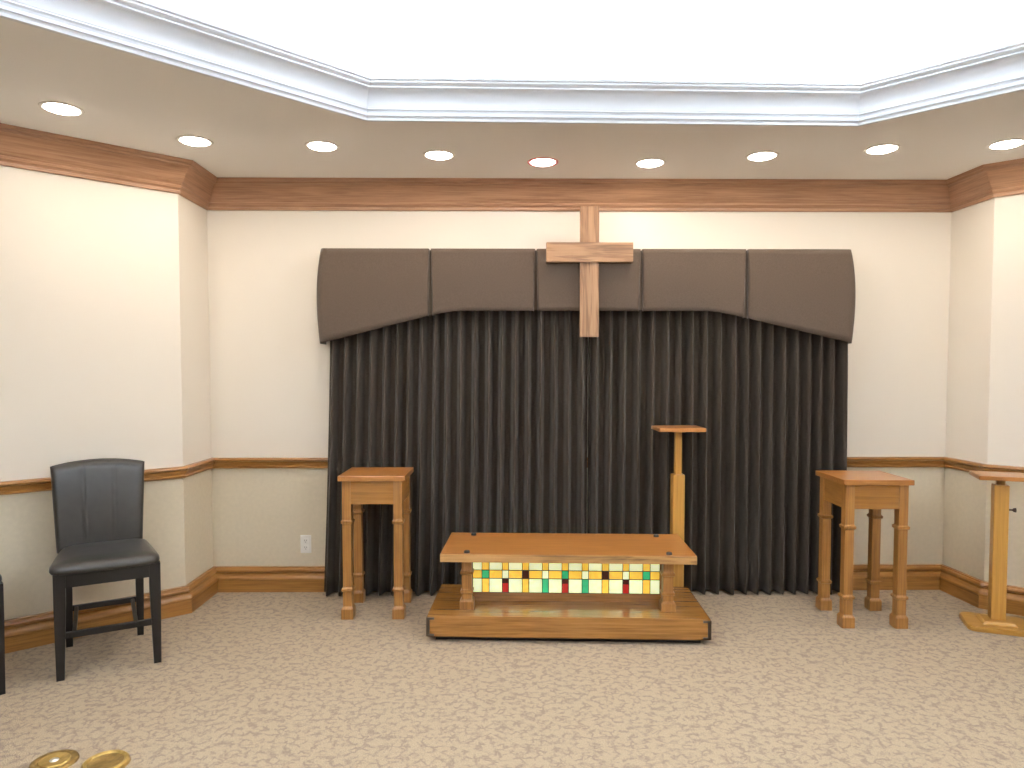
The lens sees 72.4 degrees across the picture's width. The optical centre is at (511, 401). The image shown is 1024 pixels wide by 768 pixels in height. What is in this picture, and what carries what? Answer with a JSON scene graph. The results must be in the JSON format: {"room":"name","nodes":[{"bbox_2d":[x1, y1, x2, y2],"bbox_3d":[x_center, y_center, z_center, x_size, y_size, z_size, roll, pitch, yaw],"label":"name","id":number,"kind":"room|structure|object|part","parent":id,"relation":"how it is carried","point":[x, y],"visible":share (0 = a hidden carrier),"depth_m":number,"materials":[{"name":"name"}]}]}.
{"room":"house of worship","nodes":[
{"label":"house of worship","id":0,"kind":"room"},
{"bbox_2d":[0,165,184,619],"bbox_3d":[-3.100,-0.026,3.479,2.718,2.805,0.120,-2,3,-42],"label":"wall","id":1,"kind":"structure","parent":0,"point":[90,336],"depth_m":3.98,"materials":[{"name":"beige paint"}]},
{"bbox_2d":[0,466,187,494],"bbox_3d":[-3.020,0.473,3.465,2.682,0.072,0.038,-2,3,-42],"label":"trim","id":2,"kind":"structure","parent":1,"relation":"attached to","point":[38,484],"depth_m":3.86,"materials":[{"name":"brown wood"}]},
{"bbox_2d":[0,123,192,193],"bbox_3d":[-2.979,-1.332,3.372,2.719,0.189,0.120,-2,3,-42],"label":"trim","id":3,"kind":"structure","parent":1,"relation":"attached to","point":[20,147],"depth_m":3.92,"materials":[{"name":"brown wood"}]},
{"bbox_2d":[4,585,191,653],"bbox_3d":[-3.014,1.272,3.495,2.687,0.168,0.050,-2,3,-42],"label":"baseboard","id":4,"kind":"structure","parent":1,"relation":"attached to","point":[31,631],"depth_m":4.01,"materials":[{"name":"brown wood"}]},
{"bbox_2d":[178,194,212,584],"bbox_3d":[-2.116,-0.074,4.620,0.126,2.805,0.555,0,2,-1],"label":"wall","id":5,"kind":"structure","parent":0,"point":[192,218],"depth_m":4.56,"materials":[{"name":"beige paint"}]},
{"bbox_2d":[179,161,216,209],"bbox_3d":[-1.994,-1.378,4.480,0.126,0.189,0.489,0,2,-1],"label":"trim","id":6,"kind":"structure","parent":5,"relation":"attached to","point":[197,185],"depth_m":4.45,"materials":[{"name":"brown wood"}]},
{"bbox_2d":[185,458,214,477],"bbox_3d":[-2.035,0.427,4.573,0.038,0.072,0.452,0,2,-1],"label":"trim","id":7,"kind":"structure","parent":5,"relation":"attached to","point":[197,467],"depth_m":4.54,"materials":[{"name":"brown wood"}]},
{"bbox_2d":[186,566,217,611],"bbox_3d":[-2.030,1.226,4.603,0.050,0.168,0.458,0,2,-1],"label":"baseboard","id":8,"kind":"structure","parent":5,"relation":"attached to","point":[204,587],"depth_m":4.57,"materials":[{"name":"brown wood"}]},
{"bbox_2d":[148,0,356,70],"bbox_3d":[-1.829,-1.672,2.845,2.752,0.495,0.040,-2,3,-44],"label":"wall","id":9,"kind":"structure","parent":0,"point":[256,18],"depth_m":3.45,"materials":[{"name":"white paint"}]},
{"bbox_2d":[0,590,1023,767],"bbox_3d":[0.551,1.492,0.819,9.360,0.050,8.340,0,2,-1],"label":"floor","id":10,"kind":"structure","parent":0,"point":[241,679],"depth_m":3.26,"materials":[{"name":"beige carpet"}]},
{"bbox_2d":[0,574,5,694],"bbox_3d":[-2.726,0.853,3.293,0.491,1.022,0.579,-2,3,-42],"label":"counter chair","id":11,"kind":"object","parent":10,"relation":"on","point":[2,629],"visible":1,"depth_m":3.26,"materials":[{"name":"grey leather"}]},
{"bbox_2d":[28,749,79,767],"bbox_3d":[-1.765,1.382,2.700,0.166,0.016,0.166,0,2,-1],"label":"floor plate","id":12,"kind":"object","parent":10,"relation":"on","point":[65,758],"visible":1,"depth_m":2.70,"materials":[{"name":"gold metal"}]},
{"bbox_2d":[49,458,160,681],"bbox_3d":[-2.163,0.836,3.720,0.491,1.022,0.579,-1,3,-31],"label":"counter chair","id":13,"kind":"object","parent":10,"relation":"on","point":[98,504],"visible":1,"depth_m":3.79,"materials":[{"name":"black leather"}]},
{"bbox_3d":[-2.207,1.098,3.422,0.052,0.522,0.052,-1,3,-31],"label":"leg","id":14,"kind":"part","parent":13,"relation":"part of","materials":[{"name":"black wood"}]},
{"bbox_3d":[-2.422,1.078,3.821,0.044,0.530,0.068,-1,3,-31],"label":"leg","id":15,"kind":"part","parent":13,"relation":"part of","materials":[{"name":"black wood"}]},
{"bbox_3d":[-2.296,0.565,3.897,0.454,0.488,0.119,-1,3,-31],"label":"backrest","id":16,"kind":"part","parent":13,"relation":"part of","materials":[{"name":"grey leather"}]},
{"bbox_3d":[-2.141,0.801,3.689,0.485,0.060,0.506,-1,3,-31],"label":"seat","id":17,"kind":"part","parent":13,"relation":"part of","materials":[{"name":"grey leather"}]},
{"bbox_3d":[-2.126,1.071,3.996,0.044,0.530,0.068,-1,3,-31],"label":"leg","id":18,"kind":"part","parent":13,"relation":"part of","materials":[{"name":"black wood"}]},
{"bbox_3d":[-1.851,1.090,3.633,0.052,0.522,0.052,-1,3,-31],"label":"leg","id":19,"kind":"part","parent":13,"relation":"part of","materials":[{"name":"black wood"}]},
{"bbox_2d":[81,750,130,767],"bbox_3d":[-1.557,1.381,2.682,0.168,0.019,0.168,0,2,-1],"label":"floor plate","id":20,"kind":"object","parent":10,"relation":"on","point":[110,758],"visible":1,"depth_m":2.69,"materials":[{"name":"gold metal"}]},
{"bbox_3d":[-1.557,1.379,2.682,0.126,0.004,0.126,-2,3,-36],"label":"dish","id":21,"kind":"part","parent":20,"relation":"part of","materials":[{"name":"gold metal"}]},
{"bbox_2d":[337,467,413,619],"bbox_3d":[-0.850,0.878,4.436,0.406,0.879,0.406,0,2,-1],"label":"pedestal table","id":22,"kind":"object","parent":10,"relation":"on","point":[360,485],"visible":1,"depth_m":4.26,"materials":[{"name":"brown wood"}]},
{"bbox_3d":[-1.004,0.900,4.280,0.073,0.848,0.073,0,2,-1],"label":"leg","id":23,"kind":"part","parent":22,"relation":"part of","materials":[{"name":"brown wood"}]},
{"bbox_3d":[-1.007,0.887,4.589,0.073,0.848,0.073,0,2,-1],"label":"leg","id":24,"kind":"part","parent":22,"relation":"part of","materials":[{"name":"brown wood"}]},
{"bbox_3d":[-0.694,0.899,4.283,0.073,0.848,0.073,0,2,-1],"label":"leg","id":25,"kind":"part","parent":22,"relation":"part of","materials":[{"name":"brown wood"}]},
{"bbox_3d":[-0.697,0.887,4.593,0.073,0.848,0.073,0,2,-1],"label":"leg","id":26,"kind":"part","parent":22,"relation":"part of","materials":[{"name":"brown wood"}]},
{"bbox_2d":[426,532,710,642],"bbox_3d":[0.319,1.077,4.160,1.574,0.503,0.592,0,2,2],"label":"altar","id":27,"kind":"object","parent":10,"relation":"on","point":[514,586],"visible":1,"depth_m":4.00,"materials":[{"name":"brown wood"}]},
{"bbox_3d":[-0.258,1.038,4.029,0.080,0.294,0.080,0,2,2],"label":"post","id":28,"kind":"part","parent":27,"relation":"part of","materials":[{"name":"brown wood"}]},
{"bbox_3d":[0.319,1.008,4.157,1.104,0.245,0.036,0,2,2],"label":"glass panel","id":29,"kind":"part","parent":27,"relation":"part of","materials":[{"name":"multicoloured glass"}]},
{"bbox_3d":[0.319,1.155,4.163,1.200,0.048,0.044,0,2,2],"label":"rail","id":30,"kind":"part","parent":27,"relation":"part of","materials":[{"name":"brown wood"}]},
{"bbox_3d":[0.885,1.040,3.988,0.080,0.294,0.080,0,2,2],"label":"post","id":31,"kind":"part","parent":27,"relation":"part of","materials":[{"name":"brown wood"}]},
{"bbox_2d":[651,425,705,586],"bbox_3d":[1.071,0.736,4.535,0.297,1.154,0.250,0,2,-1],"label":"pedestal stand","id":32,"kind":"object","parent":10,"relation":"on","point":[677,481],"visible":0.62,"depth_m":4.50,"materials":[{"name":"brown wood"}]},
{"bbox_3d":[1.071,0.348,4.519,0.041,0.330,0.041,0,2,-1],"label":"post","id":33,"kind":"part","parent":32,"relation":"part of","materials":[{"name":"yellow wood"}]},
{"bbox_3d":[1.071,0.171,4.511,0.297,0.024,0.250,0,2,-1],"label":"plate","id":34,"kind":"part","parent":32,"relation":"part of","materials":[{"name":"brown wood"}]},
{"bbox_2d":[815,470,914,628],"bbox_3d":[2.137,0.884,4.283,0.406,0.879,0.406,0,2,1],"label":"pedestal table","id":35,"kind":"object","parent":10,"relation":"on","point":[851,490],"visible":1,"depth_m":4.12,"materials":[{"name":"brown wood"}]},
{"bbox_3d":[1.985,0.893,4.442,0.073,0.848,0.073,0,2,1],"label":"leg","id":36,"kind":"part","parent":35,"relation":"part of","materials":[{"name":"brown wood"}]},
{"bbox_3d":[1.978,0.906,4.132,0.073,0.848,0.073,0,2,1],"label":"leg","id":37,"kind":"part","parent":35,"relation":"part of","materials":[{"name":"brown wood"}]},
{"bbox_3d":[2.295,0.893,4.435,0.073,0.848,0.073,0,2,1],"label":"leg","id":38,"kind":"part","parent":35,"relation":"part of","materials":[{"name":"brown wood"}]},
{"bbox_3d":[2.288,0.906,4.125,0.073,0.848,0.073,0,2,1],"label":"leg","id":39,"kind":"part","parent":35,"relation":"part of","materials":[{"name":"brown wood"}]},
{"bbox_2d":[959,470,1023,636],"bbox_3d":[2.882,0.877,4.116,0.376,0.907,0.280,1,3,21],"label":"lectern","id":40,"kind":"object","parent":10,"relation":"on","point":[996,621],"visible":1,"depth_m":4.09,"materials":[{"name":"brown wood"}]},
{"bbox_3d":[2.899,0.436,4.091,0.340,0.024,0.245,1,3,21],"label":"plate","id":41,"kind":"part","parent":40,"relation":"part of","materials":[{"name":"brown wood"}]},
{"bbox_3d":[2.865,0.489,4.107,0.041,0.083,0.041,1,3,21],"label":"post","id":42,"kind":"part","parent":40,"relation":"part of","materials":[{"name":"brown wood"}]},
{"bbox_2d":[0,17,1023,179],"bbox_3d":[0.551,-1.325,0.702,9.360,0.020,8.340,0,2,-1],"label":"ceiling","id":43,"kind":"structure","parent":0,"point":[127,100],"depth_m":3.82,"materials":[{"name":"white paint"}]},
{"bbox_2d":[38,101,84,115],"bbox_3d":[-2.190,-1.417,3.405,0.192,0.020,0.192,0,2,-1],"label":"recessed light","id":44,"kind":"object","parent":43,"relation":"in","point":[55,107],"visible":1,"depth_m":3.38,"materials":[{"name":"white glass"}]},
{"bbox_2d":[0,0,369,121],"bbox_3d":[-1.633,-1.487,2.655,2.556,0.182,0.116,-2,3,-44],"label":"trim","id":45,"kind":"structure","parent":43,"relation":"attached to","point":[145,29],"depth_m":2.95,"materials":[{"name":"white paint"}]},
{"bbox_2d":[176,135,213,146],"bbox_3d":[-1.757,-1.437,3.881,0.192,0.020,0.192,0,2,-1],"label":"recessed light","id":46,"kind":"object","parent":43,"relation":"in","point":[190,140],"visible":1,"depth_m":3.85,"materials":[{"name":"white"}]},
{"bbox_2d":[304,140,339,151],"bbox_3d":[-1.076,-1.440,3.967,0.192,0.020,0.192,0,2,-1],"label":"recessed light","id":47,"kind":"object","parent":43,"relation":"in","point":[316,145],"visible":1,"depth_m":3.94,"materials":[{"name":"white"}]},
{"bbox_2d":[423,150,454,160],"bbox_3d":[-0.431,-1.447,4.130,0.192,0.020,0.192,0,2,-1],"label":"recessed light","id":48,"kind":"object","parent":43,"relation":"in","point":[440,155],"visible":1,"depth_m":4.10,"materials":[{"name":"white"}]},
{"bbox_2d":[527,157,558,166],"bbox_3d":[0.189,-1.453,4.267,0.192,0.020,0.192,0,2,-1],"label":"recessed light","id":49,"kind":"object","parent":43,"relation":"in","point":[540,161],"visible":1,"depth_m":4.24,"materials":[{"name":"white"}]},
{"bbox_2d":[366,76,860,126],"bbox_3d":[0.531,-1.525,3.559,2.556,0.182,0.116,0,2,-2],"label":"trim","id":50,"kind":"structure","parent":43,"relation":"attached to","point":[390,98],"depth_m":3.56,"materials":[{"name":"white paint"}]},
{"bbox_2d":[634,158,665,167],"bbox_3d":[0.845,-1.454,4.287,0.192,0.020,0.192,0,2,-1],"label":"recessed light","id":51,"kind":"object","parent":43,"relation":"in","point":[650,162],"visible":1,"depth_m":4.26,"materials":[{"name":"white"}]},
{"bbox_2d":[745,151,778,160],"bbox_3d":[1.482,-1.448,4.149,0.192,0.020,0.192,0,2,-1],"label":"recessed light","id":52,"kind":"object","parent":43,"relation":"in","point":[761,155],"visible":1,"depth_m":4.12,"materials":[{"name":"white"}]},
{"bbox_2d":[863,144,900,154],"bbox_3d":[2.125,-1.443,4.019,0.192,0.020,0.192,0,2,-1],"label":"recessed light","id":53,"kind":"object","parent":43,"relation":"in","point":[882,148],"visible":1,"depth_m":3.99,"materials":[{"name":"white"}]},
{"bbox_2d":[858,40,1023,126],"bbox_3d":[2.712,-1.491,2.752,2.556,0.182,0.116,2,3,42],"label":"trim","id":54,"kind":"structure","parent":43,"relation":"attached to","point":[996,71],"depth_m":3.34,"materials":[{"name":"white paint"}]},
{"bbox_2d":[986,138,1023,149],"bbox_3d":[2.780,-1.439,3.932,0.192,0.020,0.192,0,2,-1],"label":"recessed light","id":55,"kind":"object","parent":43,"relation":"in","point":[1016,142],"visible":1,"depth_m":3.90,"materials":[{"name":"white glass"}]},
{"bbox_2d":[207,210,951,565],"bbox_3d":[0.469,-0.084,4.866,5.302,2.805,0.120,0,2,-1],"label":"wall","id":56,"kind":"structure","parent":0,"point":[270,367],"depth_m":4.79,"materials":[{"name":"beige paint"}]},
{"bbox_2d":[300,535,310,552],"bbox_3d":[-1.421,0.979,4.824,0.075,0.125,0.009,0,2,-1],"label":"wall outlet","id":57,"kind":"object","parent":56,"relation":"attached to","point":[305,540],"visible":1,"depth_m":4.82,"materials":[{"name":"white plastic"}]},
{"bbox_2d":[214,564,941,591],"bbox_3d":[0.473,1.217,4.835,5.065,0.168,0.050,0,2,-1],"label":"baseboard","id":58,"kind":"structure","parent":56,"relation":"attached to","point":[919,576],"depth_m":4.80,"materials":[{"name":"brown wood"}]},
{"bbox_2d":[213,457,943,467],"bbox_3d":[0.473,0.417,4.808,5.065,0.072,0.038,0,2,-1],"label":"trim","id":59,"kind":"structure","parent":56,"relation":"attached to","point":[851,461],"depth_m":4.79,"materials":[{"name":"brown wood"}]},
{"bbox_2d":[208,177,950,211],"bbox_3d":[0.473,-1.387,4.692,5.065,0.189,0.120,0,2,-1],"label":"trim","id":60,"kind":"structure","parent":56,"relation":"attached to","point":[228,193],"depth_m":4.70,"materials":[{"name":"brown wood"}]},
{"bbox_2d":[317,248,855,344],"bbox_3d":[0.497,-0.697,4.681,3.570,0.618,0.191,0,2,-1],"label":"valance","id":61,"kind":"object","parent":56,"relation":"attached to","point":[360,290],"visible":0.95,"depth_m":4.58,"materials":[{"name":"brown fabric"}]},
{"bbox_3d":[-0.915,-0.697,4.665,0.746,0.618,0.191,0,2,-1],"label":"panel","id":62,"kind":"part","parent":61,"relation":"part of","materials":[{"name":"brown fabric"}]},
{"bbox_2d":[324,310,587,595],"bbox_3d":[-0.383,0.175,4.688,1.793,2.238,0.129,0,2,-1],"label":"curtain","id":63,"kind":"object","parent":61,"relation":"hanging from","point":[487,409],"visible":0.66,"depth_m":4.71,"materials":[{"name":"brown fabric"}]},
{"bbox_3d":[-0.190,-0.785,4.593,0.686,0.435,0.038,0,2,-1],"label":"panel","id":64,"kind":"part","parent":61,"relation":"part of","materials":[{"name":"brown fabric"}]},
{"bbox_3d":[0.504,-0.801,4.600,0.685,0.404,0.038,0,2,-1],"label":"panel","id":65,"kind":"part","parent":61,"relation":"part of","materials":[{"name":"brown fabric"}]},
{"bbox_2d":[546,206,632,336],"bbox_3d":[0.503,-0.845,4.553,0.562,0.842,0.050,0,2,-1],"label":"wall cross","id":66,"kind":"object","parent":61,"relation":"attached to","point":[589,252],"visible":1,"depth_m":4.53,"materials":[{"name":"brown wood"}]},
{"bbox_3d":[1.198,-0.779,4.609,0.687,0.449,0.038,0,2,-1],"label":"panel","id":67,"kind":"part","parent":61,"relation":"part of","materials":[{"name":"brown fabric"}]},
{"bbox_2d":[587,310,847,594],"bbox_3d":[1.399,0.174,4.708,1.772,2.238,0.129,0,2,-1],"label":"curtain","id":68,"kind":"object","parent":61,"relation":"hanging from","point":[770,400],"visible":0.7,"depth_m":4.72,"materials":[{"name":"brown fabric"}]},
{"bbox_3d":[1.915,-0.700,4.697,0.734,0.615,0.191,0,2,-1],"label":"panel","id":69,"kind":"part","parent":61,"relation":"part of","materials":[{"name":"brown fabric"}]},
{"bbox_2d":[357,37,854,81],"bbox_3d":[0.525,-1.712,3.829,2.745,0.495,0.040,0,2,-2],"label":"wall","id":70,"kind":"structure","parent":0,"point":[414,57],"depth_m":3.80,"materials":[{"name":"white paint"}]},
{"bbox_2d":[259,0,1003,44],"bbox_3d":[0.563,-1.852,0.603,6.774,0.050,6.526,0,2,-1],"label":"ceiling","id":71,"kind":"structure","parent":0,"point":[852,22],"depth_m":3.56,"materials":[{"name":"white paint"}]},
{"bbox_2d":[854,0,1023,81],"bbox_3d":[2.902,-1.676,2.947,2.758,0.495,0.040,2,3,42],"label":"wall","id":72,"kind":"structure","parent":0,"point":[1001,23],"depth_m":3.56,"materials":[{"name":"white paint"}]},
{"bbox_2d":[943,198,994,580],"bbox_3d":[3.072,-0.077,4.696,0.120,2.805,0.516,0,2,-3],"label":"wall","id":73,"kind":"structure","parent":0,"point":[972,227],"depth_m":4.62,"materials":[{"name":"beige paint"}]},
{"bbox_2d":[940,564,982,607],"bbox_3d":[2.990,1.223,4.678,0.050,0.168,0.422,0,2,-3],"label":"baseboard","id":74,"kind":"structure","parent":73,"relation":"attached to","point":[965,587],"depth_m":4.65,"materials":[{"name":"brown wood"}]},
{"bbox_2d":[943,457,984,471],"bbox_3d":[2.996,0.424,4.647,0.038,0.072,0.417,0,2,-3],"label":"trim","id":75,"kind":"structure","parent":73,"relation":"attached to","point":[957,464],"depth_m":4.64,"materials":[{"name":"brown wood"}]},
{"bbox_2d":[947,165,993,211],"bbox_3d":[2.956,-1.381,4.553,0.120,0.189,0.452,0,2,-3],"label":"trim","id":76,"kind":"structure","parent":73,"relation":"attached to","point":[971,187],"depth_m":4.53,"materials":[{"name":"brown wood"}]},
{"bbox_2d":[984,194,1023,586],"bbox_3d":[4.117,-0.031,3.576,2.779,2.805,0.120,2,3,41],"label":"wall","id":77,"kind":"structure","parent":0,"point":[1006,386],"depth_m":4.37,"materials":[{"name":"beige paint"}]},
{"bbox_2d":[978,581,1023,615],"bbox_3d":[4.033,1.268,3.590,2.746,0.168,0.050,2,3,41],"label":"baseboard","id":78,"kind":"structure","parent":77,"relation":"attached to","point":[1014,598],"depth_m":4.36,"materials":[{"name":"brown wood"}]},
{"bbox_2d":[983,158,1023,197],"bbox_3d":[3.999,-1.336,3.466,2.776,0.189,0.120,2,3,41],"label":"trim","id":79,"kind":"structure","parent":77,"relation":"attached to","point":[1006,178],"depth_m":4.30,"materials":[{"name":"brown wood"}]},
{"bbox_2d":[983,464,1023,472],"bbox_3d":[4.039,0.469,3.560,2.741,0.072,0.038,2,3,41],"label":"trim","id":80,"kind":"structure","parent":77,"relation":"attached to","point":[988,467],"depth_m":4.38,"materials":[{"name":"brown wood"}]}
]}

